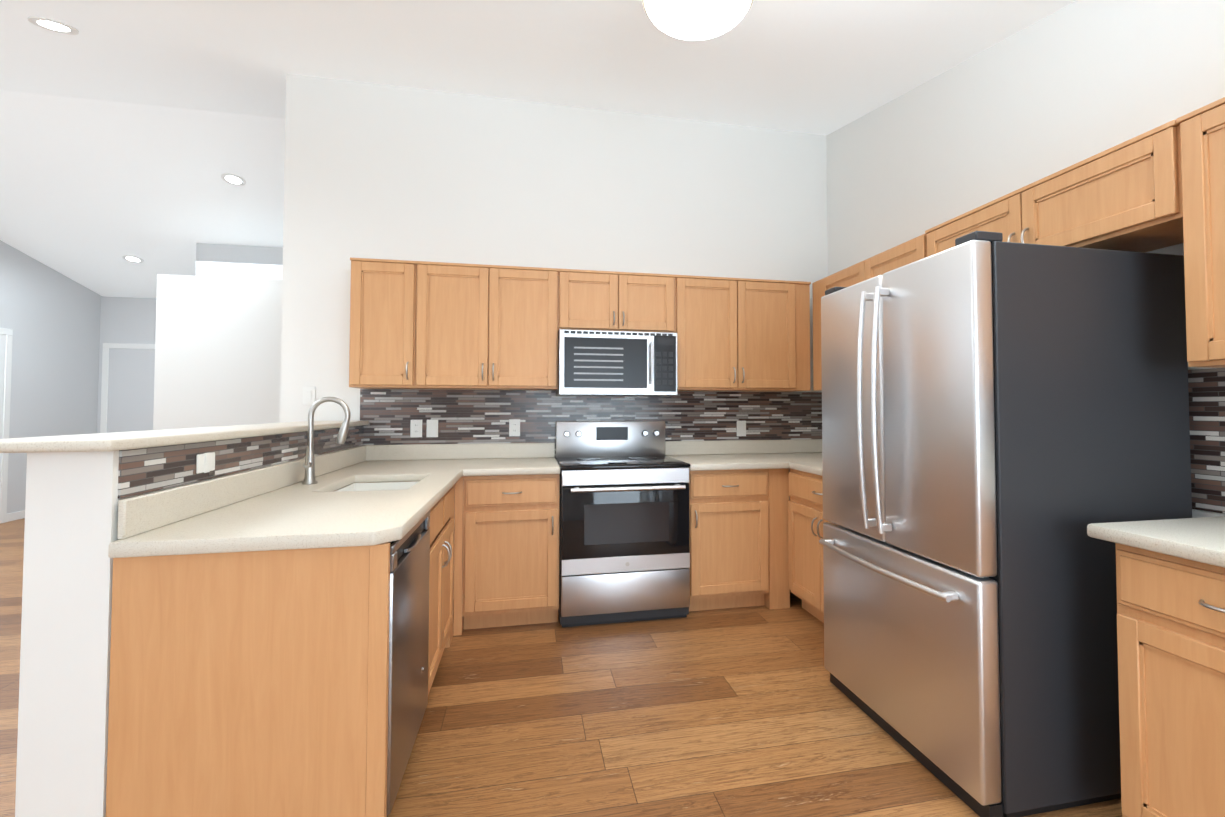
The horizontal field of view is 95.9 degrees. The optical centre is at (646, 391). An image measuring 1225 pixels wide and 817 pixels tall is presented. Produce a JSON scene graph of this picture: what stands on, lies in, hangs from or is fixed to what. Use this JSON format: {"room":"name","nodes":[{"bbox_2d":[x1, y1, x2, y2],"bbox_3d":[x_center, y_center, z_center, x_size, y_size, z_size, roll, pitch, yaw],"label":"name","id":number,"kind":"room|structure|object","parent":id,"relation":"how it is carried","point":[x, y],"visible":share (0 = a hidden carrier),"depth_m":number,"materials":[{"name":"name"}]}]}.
{"room":"kitchen","nodes":[
{"label":"kitchen","id":0,"kind":"room"},
{"bbox_2d":[0,240,100,513],"bbox_3d":[-7.295,-0.346,5.641,0.705,3.522,3.640,0,-2,-12],"label":"wall","id":1,"kind":"structure","parent":0,"point":[49,316],"depth_m":6.53,"materials":[{"name":"white paint"}]},
{"bbox_2d":[0,328,12,523],"bbox_3d":[-6.906,0.355,5.627,0.060,2.120,0.910,0,-2,-12],"label":"door frame","id":2,"kind":"structure","parent":1,"relation":"attached to","point":[6,337],"depth_m":6.01,"materials":[{"name":"white wood"}]},
{"bbox_2d":[6,510,24,521],"bbox_3d":[-6.120,1.258,1.850,0.015,0.090,11.150,0,-2,-12],"label":"baseboard","id":3,"kind":"structure","parent":1,"relation":"attached to","point":[18,515],"depth_m":6.14,"materials":[{"name":"white wood"}]},
{"bbox_2d":[97,296,156,432],"bbox_3d":[-3.771,0.118,8.174,8.670,2.747,0.150,0,-2,-12],"label":"wall","id":4,"kind":"structure","parent":0,"point":[130,320],"depth_m":7.43,"materials":[{"name":"white paint"}]},
{"bbox_2d":[100,343,154,432],"bbox_3d":[-6.817,0.409,7.421,0.900,2.120,0.018,0,-2,-12],"label":"door frame","id":5,"kind":"structure","parent":4,"relation":"attached to","point":[127,391],"depth_m":7.40,"materials":[{"name":"white"}]},
{"bbox_2d":[0,90,284,297],"bbox_3d":[-3.366,-1.790,6.357,8.670,0.998,3.983,0,-2,-12],"label":"ceiling","id":6,"kind":"structure","parent":0,"point":[92,192],"depth_m":5.17,"materials":[{"name":"white paint"}]},
{"bbox_2d":[122,255,143,262],"bbox_3d":[-6.039,-1.560,6.480,0.190,0.045,0.187,0,-2,-12],"label":"recessed light","id":7,"kind":"object","parent":6,"relation":"in","point":[130,258],"visible":1,"depth_m":6.48,"materials":[{"name":"white plastic"}]},
{"bbox_2d":[221,173,245,185],"bbox_3d":[-3.855,-1.980,5.142,0.190,0.046,0.187,0,-2,-12],"label":"recessed light","id":8,"kind":"object","parent":6,"relation":"in","point":[233,179],"visible":1,"depth_m":5.14,"materials":[{"name":"white plastic"}]},
{"bbox_2d":[15,445,362,816],"bbox_3d":[-1.670,0.750,2.423,0.180,1.140,2.173,0,-2,-12],"label":"wall","id":9,"kind":"structure","parent":0,"point":[71,516],"depth_m":1.37,"materials":[{"name":"white paint"}]},
{"bbox_2d":[0,421,368,452],"bbox_3d":[-1.700,0.163,2.401,0.325,0.028,2.238,0,-2,-12],"label":"bar","id":10,"kind":"object","parent":9,"relation":"on","point":[106,442],"visible":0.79,"depth_m":1.57,"materials":[{"name":"beige stone"}]},
{"bbox_2d":[118,425,363,498],"bbox_3d":[-1.581,0.243,2.468,0.006,0.124,2.153,0,-2,-12],"label":"wall tile","id":11,"kind":"structure","parent":9,"relation":"attached to","point":[145,470],"depth_m":1.85,"materials":[{"name":"tile"}]},
{"bbox_2d":[196,452,214,473],"bbox_3d":[-1.424,0.229,1.784,0.010,0.064,0.100,0,-2,-12],"label":"outlet","id":12,"kind":"object","parent":11,"relation":"attached to","point":[205,462],"visible":1,"depth_m":1.77,"materials":[{"name":"white plastic"}]},
{"bbox_2d":[153,274,281,429],"bbox_3d":[-3.536,0.151,5.496,2.300,2.520,0.120,0,-2,-12],"label":"wall","id":13,"kind":"structure","parent":0,"point":[217,351],"depth_m":5.32,"materials":[{"name":"white paint"}]},
{"bbox_2d":[196,243,282,279],"bbox_3d":[-3.845,-0.112,6.461,2.500,3.105,0.120,0,-2,-12],"label":"wall","id":14,"kind":"structure","parent":0,"point":[236,261],"depth_m":6.27,"materials":[{"name":"white paint"}]},
{"bbox_2d":[0,0,1076,134],"bbox_3d":[-2.164,-1.639,0.778,8.670,1.633,7.417,0,-2,-12],"label":"ceiling","id":15,"kind":"structure","parent":0,"point":[822,67],"depth_m":3.06,"materials":[{"name":"white paint"}]},
{"bbox_2d":[27,16,78,34],"bbox_3d":[-3.179,-1.962,2.955,0.190,0.043,0.188,0,-2,-12],"label":"recessed light","id":16,"kind":"object","parent":15,"relation":"in","point":[52,25],"visible":0.98,"depth_m":2.95,"materials":[{"name":"white plastic"}]},
{"bbox_2d":[642,0,752,39],"bbox_3d":[0.204,-1.613,2.201,0.444,0.262,0.444,0,-2,-12],"label":"ceiling light","id":17,"kind":"object","parent":15,"relation":"attached to","point":[693,19],"visible":1,"depth_m":2.20,"materials":[{"name":"beige"}]},
{"bbox_2d":[279,73,827,527],"bbox_3d":[-0.459,-0.329,3.908,3.760,3.386,0.150,0,-2,-12],"label":"wall","id":18,"kind":"structure","parent":0,"point":[378,171],"depth_m":3.76,"materials":[{"name":"white paint"}]},
{"bbox_2d":[303,387,315,404],"bbox_3d":[-2.118,0.025,3.456,0.072,0.115,0.010,0,-2,-12],"label":"light switch","id":19,"kind":"object","parent":18,"relation":"attached to","point":[309,393],"visible":0.88,"depth_m":3.45,"materials":[{"name":"white plastic"}]},
{"bbox_2d":[349,257,428,388],"bbox_3d":[-1.563,-0.401,3.420,0.424,0.757,0.338,0,-2,-12],"label":"upper cabinet","id":20,"kind":"object","parent":18,"relation":"attached to","point":[389,299],"depth_m":3.26,"materials":[{"name":"brown wood"}]},
{"bbox_2d":[429,262,560,389],"bbox_3d":[-1.036,-0.397,3.533,0.909,0.757,0.338,0,-2,-12],"label":"upper cabinet","id":21,"kind":"object","parent":18,"relation":"attached to","point":[434,325],"depth_m":3.38,"materials":[{"name":"brown wood"}]},
{"bbox_2d":[360,389,821,458],"bbox_3d":[-0.218,0.228,3.863,3.298,0.470,0.006,0,-2,-12],"label":"wall tile","id":22,"kind":"structure","parent":18,"relation":"attached to","point":[471,416],"depth_m":3.78,"materials":[{"name":"tile"}]},
{"bbox_2d":[410,420,421,436],"bbox_3d":[-1.496,0.237,3.579,0.072,0.115,0.008,0,-2,-12],"label":"electrical outlet","id":23,"kind":"object","parent":22,"relation":"attached to","point":[415,428],"visible":1,"depth_m":3.58,"materials":[{"name":"white plastic"}]},
{"bbox_2d":[426,420,437,436],"bbox_3d":[-1.400,0.238,3.598,0.072,0.115,0.010,0,-2,-12],"label":"light switch","id":24,"kind":"object","parent":22,"relation":"attached to","point":[432,429],"visible":1,"depth_m":3.60,"materials":[{"name":"white plastic"}]},
{"bbox_2d":[509,419,519,435],"bbox_3d":[-0.889,0.241,3.709,0.072,0.115,0.008,0,-2,-12],"label":"electrical outlet","id":25,"kind":"object","parent":22,"relation":"attached to","point":[514,427],"visible":1,"depth_m":3.71,"materials":[{"name":"white plastic"}]},
{"bbox_2d":[737,421,745,435],"bbox_3d":[0.696,0.268,4.050,0.072,0.115,0.010,0,-2,-12],"label":"electrical outlet","id":26,"kind":"object","parent":22,"relation":"attached to","point":[741,428],"visible":1,"depth_m":4.05,"materials":[{"name":"white plastic"}]},
{"bbox_2d":[561,269,676,332],"bbox_3d":[-0.218,-0.577,3.715,0.761,0.387,0.338,0,-2,-12],"label":"upper cabinet","id":27,"kind":"object","parent":18,"relation":"attached to","point":[590,299],"depth_m":3.55,"materials":[{"name":"brown wood"}]},
{"bbox_2d":[556,329,677,396],"bbox_3d":[-0.207,-0.179,3.648,0.757,0.406,0.444,0,-2,-12],"label":"microwave","id":28,"kind":"object","parent":27,"relation":"attached to","point":[611,363],"visible":1,"depth_m":3.47,"materials":[{"name":"silver metal"}]},
{"bbox_2d":[677,275,800,391],"bbox_3d":[0.578,-0.387,3.881,0.864,0.757,0.338,0,-2,-12],"label":"upper cabinet","id":29,"kind":"object","parent":18,"relation":"attached to","point":[735,334],"depth_m":3.72,"materials":[{"name":"brown wood"}]},
{"bbox_2d":[0,518,1121,816],"bbox_3d":[-2.584,1.357,2.636,8.670,0.060,11.400,0,-2,-12],"label":"floor","id":30,"kind":"structure","parent":0,"point":[742,712],"depth_m":2.15,"materials":[{"name":"brown wood"}]},
{"bbox_2d":[106,502,437,816],"bbox_3d":[-1.103,0.865,1.784,0.648,0.872,0.701,0,-2,-12],"label":"base cabinet","id":31,"kind":"object","parent":30,"relation":"on","point":[249,684],"depth_m":1.45,"materials":[{"name":"brown wood"}]},
{"bbox_2d":[333,481,454,677],"bbox_3d":[-1.261,0.887,2.517,0.648,0.872,0.933,0,-2,-12],"label":"base cabinet","id":32,"kind":"object","parent":30,"relation":"on","point":[444,559],"depth_m":2.54,"materials":[{"name":"brown wood"}]},
{"bbox_2d":[108,443,559,557],"bbox_3d":[-0.983,0.478,2.564,1.202,0.336,2.192,0,-2,-12],"label":"countertop","id":33,"kind":"structure","parent":32,"relation":"on","point":[278,507],"depth_m":1.85,"materials":[{"name":"white stone"}]},
{"bbox_2d":[302,397,350,484],"bbox_3d":[-1.422,0.212,2.430,0.190,0.386,0.120,0,-2,-12],"label":"faucet","id":34,"kind":"object","parent":33,"relation":"on","point":[309,467],"visible":1,"depth_m":2.44,"materials":[{"name":"silver metal"}]},
{"bbox_2d":[387,510,429,816],"bbox_3d":[-1.069,0.871,1.770,0.612,0.860,0.598,0,-2,-12],"label":"dishwasher","id":35,"kind":"object","parent":30,"relation":"on","point":[408,629],"visible":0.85,"depth_m":1.74,"materials":[{"name":"grey metal"}]},
{"bbox_2d":[453,474,559,635],"bbox_3d":[-0.843,0.913,3.385,0.574,0.872,0.625,0,-2,-12],"label":"base cabinet","id":36,"kind":"object","parent":30,"relation":"on","point":[506,550],"depth_m":3.09,"materials":[{"name":"brown wood"}]},
{"bbox_2d":[556,421,690,626],"bbox_3d":[-0.174,0.771,3.472,0.761,1.160,0.727,0,-2,-12],"label":"range","id":37,"kind":"object","parent":30,"relation":"on","point":[624,539],"visible":1,"depth_m":3.20,"materials":[{"name":"grey metal"}]},
{"bbox_2d":[689,469,772,610],"bbox_3d":[0.443,0.921,3.663,0.523,0.872,0.625,0,-2,-12],"label":"base cabinet","id":38,"kind":"object","parent":30,"relation":"on","point":[731,511],"depth_m":3.37,"materials":[{"name":"brown wood"}]},
{"bbox_2d":[665,439,821,470],"bbox_3d":[0.824,0.415,3.747,1.295,0.140,0.645,0,-2,-12],"label":"countertop","id":39,"kind":"structure","parent":38,"relation":"on","point":[736,454],"depth_m":3.94,"materials":[{"name":"beige stone"}]},
{"bbox_2d":[788,469,828,622],"bbox_3d":[1.264,0.905,3.132,0.684,0.872,0.790,0,-2,-12],"label":"base cabinet","id":40,"kind":"object","parent":30,"relation":"on","point":[806,520],"visible":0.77,"depth_m":3.23,"materials":[{"name":"brown wood"}]},
{"bbox_2d":[789,461,822,475],"bbox_3d":[1.284,0.447,3.127,0.657,0.040,0.754,0,-2,-12],"label":"countertop","id":41,"kind":"structure","parent":40,"relation":"on","point":[813,467],"depth_m":3.25,"materials":[{"name":"beige stone"}]},
{"bbox_2d":[819,231,1191,816],"bbox_3d":[1.274,0.414,2.184,0.920,1.797,0.910,0,-2,-12],"label":"fridge","id":42,"kind":"object","parent":30,"relation":"on","point":[1004,424],"visible":1,"depth_m":1.76,"materials":[{"name":"grey metal"}]},
{"bbox_2d":[1115,543,1224,816],"bbox_3d":[1.684,0.851,1.324,0.625,0.872,0.604,0,-2,-12],"label":"base cabinet","id":43,"kind":"object","parent":30,"relation":"on","point":[1171,641],"visible":1,"depth_m":1.40,"materials":[{"name":"brown wood"}]},
{"bbox_2d":[1087,516,1224,567],"bbox_3d":[1.919,0.309,0.185,0.657,0.140,3.050,0,-2,-12],"label":"countertop","id":44,"kind":"structure","parent":43,"relation":"on","point":[1201,539],"depth_m":1.48,"materials":[{"name":"beige stone"}]},
{"bbox_2d":[826,0,1224,517],"bbox_3d":[1.595,-0.443,3.592,0.120,3.595,11.400,0,-2,-12],"label":"wall","id":45,"kind":"structure","parent":0,"point":[1075,82],"depth_m":2.59,"materials":[{"name":"white paint"}]},
{"bbox_2d":[812,234,926,390],"bbox_3d":[1.405,-0.402,3.320,0.362,0.753,1.140,0,-2,-12],"label":"upper cabinet","id":46,"kind":"object","parent":45,"relation":"attached to","point":[905,253],"visible":0.19,"depth_m":3.31,"materials":[{"name":"brown wood"}]},
{"bbox_2d":[925,119,1183,256],"bbox_3d":[1.640,-0.666,2.236,0.362,0.299,1.082,0,-2,-12],"label":"upper cabinet","id":47,"kind":"object","parent":45,"relation":"attached to","point":[1126,195],"visible":0.69,"depth_m":1.93,"materials":[{"name":"brown wood"}]},
{"bbox_2d":[1176,97,1224,367],"bbox_3d":[1.884,-0.468,1.181,0.328,0.757,1.065,0,-2,-12],"label":"upper cabinet","id":48,"kind":"object","parent":45,"relation":"attached to","point":[1202,133],"visible":1,"depth_m":1.59,"materials":[{"name":"brown wood"}]},
{"bbox_2d":[1188,368,1224,513],"bbox_3d":[2.216,0.118,0.398,0.006,0.482,3.130,0,-2,-12],"label":"wall tiles","id":49,"kind":"structure","parent":45,"relation":"attached to","point":[1206,387],"depth_m":1.86,"materials":[{"name":"tile"}]}
]}

